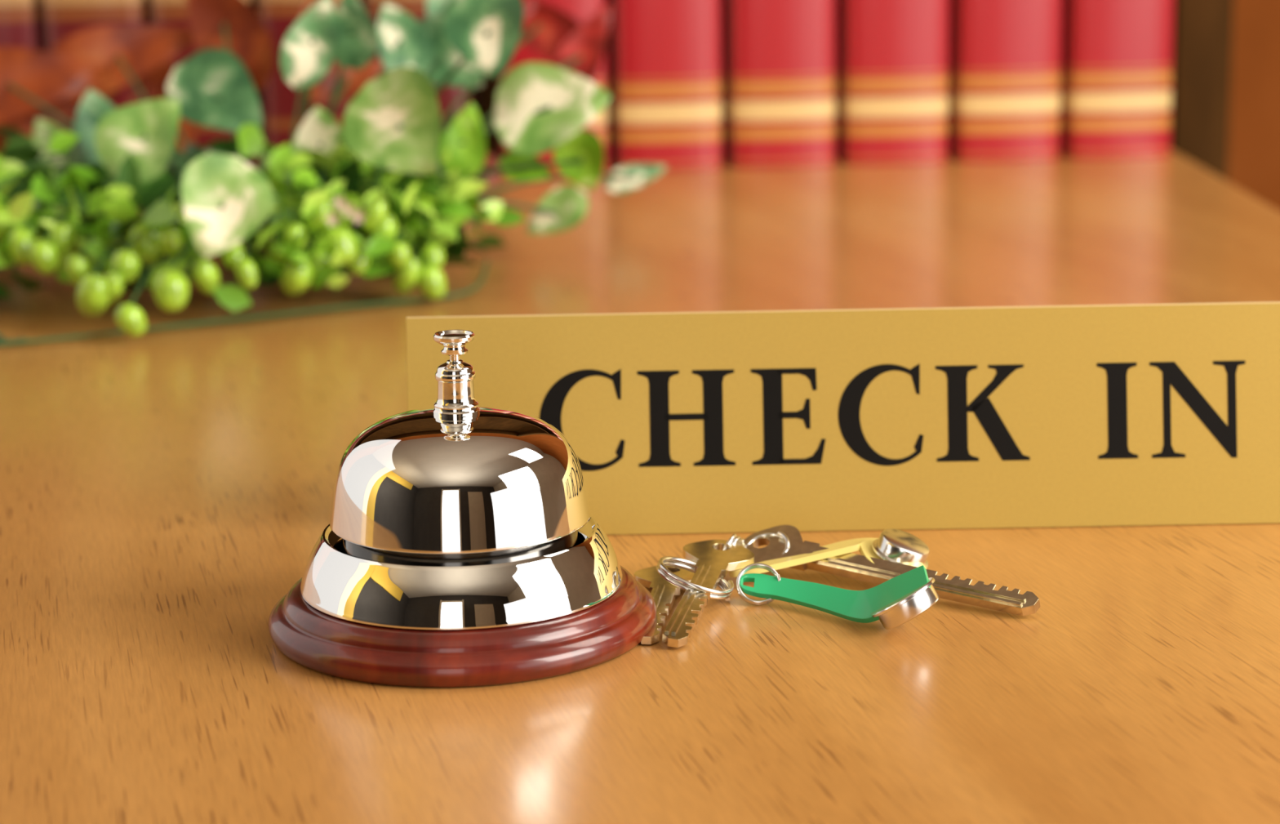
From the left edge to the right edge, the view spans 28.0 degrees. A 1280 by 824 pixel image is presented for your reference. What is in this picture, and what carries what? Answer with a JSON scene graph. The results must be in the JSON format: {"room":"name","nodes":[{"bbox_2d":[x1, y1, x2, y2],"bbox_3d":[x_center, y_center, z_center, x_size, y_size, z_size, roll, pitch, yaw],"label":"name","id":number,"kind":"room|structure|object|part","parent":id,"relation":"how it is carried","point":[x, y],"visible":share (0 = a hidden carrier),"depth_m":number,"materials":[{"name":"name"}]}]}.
{"room":"hotel lobby","nodes":[
{"label":"hotel lobby","id":0,"kind":"room"},
{"bbox_2d":[1227,0,1279,210],"bbox_3d":[-0.015,-0.875,2.187,4.400,2.640,0.050,-1,13,0],"label":"wall","id":1,"kind":"structure","parent":0,"point":[1254,146],"depth_m":2.30,"materials":[{"name":"orange paint"}]},
{"bbox_3d":[0.016,0.932,0.259,4.400,0.050,4.500,-1,13,0],"label":"floor","id":2,"kind":"structure","parent":0,"visible":0},
{"bbox_2d":[0,141,1279,823],"bbox_3d":[-0.269,0.364,1.015,1.250,0.740,1.725,-1,13,0],"label":"desk","id":3,"kind":"object","parent":2,"relation":"on","point":[162,491],"visible":0.57,"depth_m":0.70,"materials":[{"name":"brown wood"}]},
{"bbox_2d":[0,0,45,51],"bbox_3d":[-0.403,-0.273,1.641,0.062,0.235,0.159,-1,13,0],"label":"book","id":4,"kind":"object","parent":3,"relation":"on","point":[21,21],"visible":0.02,"depth_m":1.57,"materials":[{"name":"red leather"}]},
{"bbox_2d":[42,0,151,108],"bbox_3d":[-0.337,-0.274,1.643,0.062,0.235,0.159,-1,13,0],"label":"book","id":5,"kind":"object","parent":3,"relation":"on","point":[62,19],"visible":0.02,"depth_m":1.57,"materials":[{"name":"red leather"}]},
{"bbox_2d":[150,0,265,167],"bbox_3d":[-0.271,-0.276,1.645,0.062,0.235,0.159,-1,13,0],"label":"book","id":6,"kind":"object","parent":3,"relation":"on","point":[171,13],"visible":0.02,"depth_m":1.58,"materials":[{"name":"red leather"}]},
{"bbox_2d":[257,0,366,147],"bbox_3d":[-0.205,-0.278,1.647,0.062,0.235,0.159,-1,13,0],"label":"book","id":7,"kind":"object","parent":3,"relation":"on","point":[280,99],"visible":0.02,"depth_m":1.58,"materials":[{"name":"red leather"}]},
{"bbox_2d":[0,0,666,346],"bbox_3d":[-0.183,-0.149,1.268,0.432,0.148,0.423,-4,13,-14],"label":"artificial plant","id":8,"kind":"object","parent":3,"relation":"on","point":[393,190],"visible":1,"depth_m":1.15,"materials":[{"name":"green plastic"}]},
{"bbox_3d":[-0.127,-0.087,1.106,0.019,0.014,0.002,-1,13,0],"label":"flower","id":9,"kind":"part","parent":8,"relation":"part of","materials":[{"name":"plant"}]},
{"bbox_2d":[365,0,484,128],"bbox_3d":[-0.139,-0.279,1.649,0.062,0.235,0.159,-1,13,0],"label":"book","id":10,"kind":"object","parent":3,"relation":"on","point":[448,95],"visible":0.02,"depth_m":1.59,"materials":[{"name":"red leather"}]},
{"bbox_2d":[268,329,656,687],"bbox_3d":[-0.047,0.018,0.666,0.101,0.079,0.101,-7,14,-25],"label":"bell","id":11,"kind":"object","parent":3,"relation":"on","point":[461,544],"visible":1,"depth_m":0.64,"materials":[{"name":"silver wood"}]},
{"bbox_3d":[-0.047,0.037,0.670,0.084,0.014,0.084,-1,13,0],"label":"metal plate","id":12,"kind":"part","parent":11,"relation":"part of","materials":[{"name":"silver metal"}]},
{"bbox_2d":[494,0,608,173],"bbox_3d":[-0.060,-0.285,1.644,0.066,0.245,0.164,-2,13,-4],"label":"book","id":13,"kind":"object","parent":3,"relation":"on","point":[581,11],"visible":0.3,"depth_m":1.58,"materials":[{"name":"red leather"}]},
{"bbox_2d":[604,0,722,170],"bbox_3d":[0.011,-0.287,1.650,0.066,0.245,0.164,-2,13,-4],"label":"book","id":14,"kind":"object","parent":3,"relation":"on","point":[664,79],"visible":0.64,"depth_m":1.59,"materials":[{"name":"red leather"}]},
{"bbox_2d":[633,565,694,644],"bbox_3d":[0.005,0.051,0.688,0.020,0.003,0.064,1,13,7],"label":"key","id":15,"kind":"object","parent":3,"relation":"on","point":[664,593],"visible":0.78,"depth_m":0.69,"materials":[{"name":"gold metal"}]},
{"bbox_2d":[656,555,733,600],"bbox_3d":[0.015,0.045,0.693,0.021,0.011,0.022,-1,13,0],"label":"ring","id":16,"kind":"object","parent":3,"relation":"on","point":[726,588],"visible":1,"depth_m":0.69,"materials":[{"name":"metal"}]},
{"bbox_2d":[662,539,754,647],"bbox_3d":[0.013,0.048,0.688,0.020,0.009,0.073,3,13,18],"label":"key","id":17,"kind":"object","parent":3,"relation":"on","point":[713,562],"visible":1,"depth_m":0.69,"materials":[{"name":"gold metal"}]},
{"bbox_2d":[722,533,744,550],"bbox_3d":[0.026,0.039,0.722,0.008,0.010,0.010,-1,13,0],"label":"ring","id":18,"kind":"object","parent":17,"relation":"attached to","point":[734,539],"visible":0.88,"depth_m":0.72,"materials":[{"name":"metal"}]},
{"bbox_2d":[736,562,780,604],"bbox_3d":[0.032,0.046,0.692,0.012,0.010,0.009,-1,13,0],"label":"ring","id":19,"kind":"object","parent":3,"relation":"on","point":[757,565],"visible":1,"depth_m":0.69,"materials":[{"name":"metal"}]},
{"bbox_2d":[720,0,835,168],"bbox_3d":[0.082,-0.289,1.655,0.066,0.245,0.164,-2,13,-4],"label":"book","id":20,"kind":"object","parent":3,"relation":"on","point":[778,56],"visible":0.91,"depth_m":1.59,"materials":[{"name":"red leather"}]},
{"bbox_2d":[728,528,929,577],"bbox_3d":[0.052,0.039,0.709,0.056,0.011,0.025,-1,13,0],"label":"key fob","id":21,"kind":"object","parent":3,"relation":"on","point":[895,545],"visible":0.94,"depth_m":0.71,"materials":[{"name":"yellow plastic"}]},
{"bbox_2d":[744,530,790,554],"bbox_3d":[0.036,0.039,0.721,0.014,0.009,0.013,-1,13,0],"label":"ring","id":22,"kind":"object","parent":21,"relation":"attached to","point":[780,534],"visible":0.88,"depth_m":0.72,"materials":[{"name":"metal"}]},
{"bbox_2d":[739,564,938,629],"bbox_3d":[0.053,0.046,0.678,0.060,0.015,0.019,11,17,44],"label":"key fob","id":23,"kind":"object","parent":3,"relation":"on","point":[895,602],"visible":1,"depth_m":0.67,"materials":[{"name":"green plastic"}]},
{"bbox_2d":[405,302,1279,534],"bbox_3d":[0.074,0.001,0.771,0.286,0.065,0.032,-1,13,0],"label":"sign","id":24,"kind":"object","parent":3,"relation":"on","point":[1142,414],"visible":0.92,"depth_m":0.76,"materials":[{"name":"gold metal"}]},
{"bbox_2d":[742,524,1039,615],"bbox_3d":[0.069,0.042,0.702,0.092,0.010,0.020,7,15,31],"label":"key","id":25,"kind":"object","parent":3,"relation":"on","point":[850,565],"visible":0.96,"depth_m":0.70,"materials":[{"name":"silver metal"}]},
{"bbox_2d":[835,0,948,164],"bbox_3d":[0.153,-0.292,1.660,0.066,0.245,0.164,-2,13,-4],"label":"book","id":26,"kind":"object","parent":3,"relation":"on","point":[891,56],"visible":0.88,"depth_m":1.60,"materials":[{"name":"red leather"}]},
{"bbox_2d":[947,0,1062,162],"bbox_3d":[0.225,-0.294,1.666,0.066,0.245,0.164,-2,13,-4],"label":"book","id":27,"kind":"object","parent":3,"relation":"on","point":[1004,68],"visible":0.89,"depth_m":1.60,"materials":[{"name":"red leather"}]},
{"bbox_2d":[1058,0,1173,159],"bbox_3d":[0.296,-0.297,1.671,0.066,0.245,0.164,-2,13,-4],"label":"book","id":28,"kind":"object","parent":3,"relation":"on","point":[1116,55],"visible":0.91,"depth_m":1.61,"materials":[{"name":"red leather"}]},
{"bbox_2d":[482,0,1233,181],"bbox_3d":[-0.307,-0.430,1.911,1.440,1.900,0.300,-1,13,0],"label":"bookcase","id":29,"kind":"object","parent":2,"relation":"on","point":[1202,29],"visible":0.02,"depth_m":1.80,"materials":[{"name":"brown wood"}]},
{"bbox_3d":[-0.308,-0.460,2.048,1.360,1.900,0.015,-1,13,0],"label":"panel","id":30,"kind":"part","parent":29,"relation":"part of","materials":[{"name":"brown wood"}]},
{"bbox_3d":[-0.304,-0.205,1.961,1.360,0.022,0.280,-1,13,0],"label":"shelf","id":31,"kind":"part","parent":29,"relation":"part of","materials":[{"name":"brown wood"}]},
{"bbox_3d":[0.392,-0.442,1.911,0.040,1.900,0.300,-1,13,0],"label":"panel","id":32,"kind":"part","parent":29,"relation":"part of","materials":[{"name":"brown wood"}]}
]}

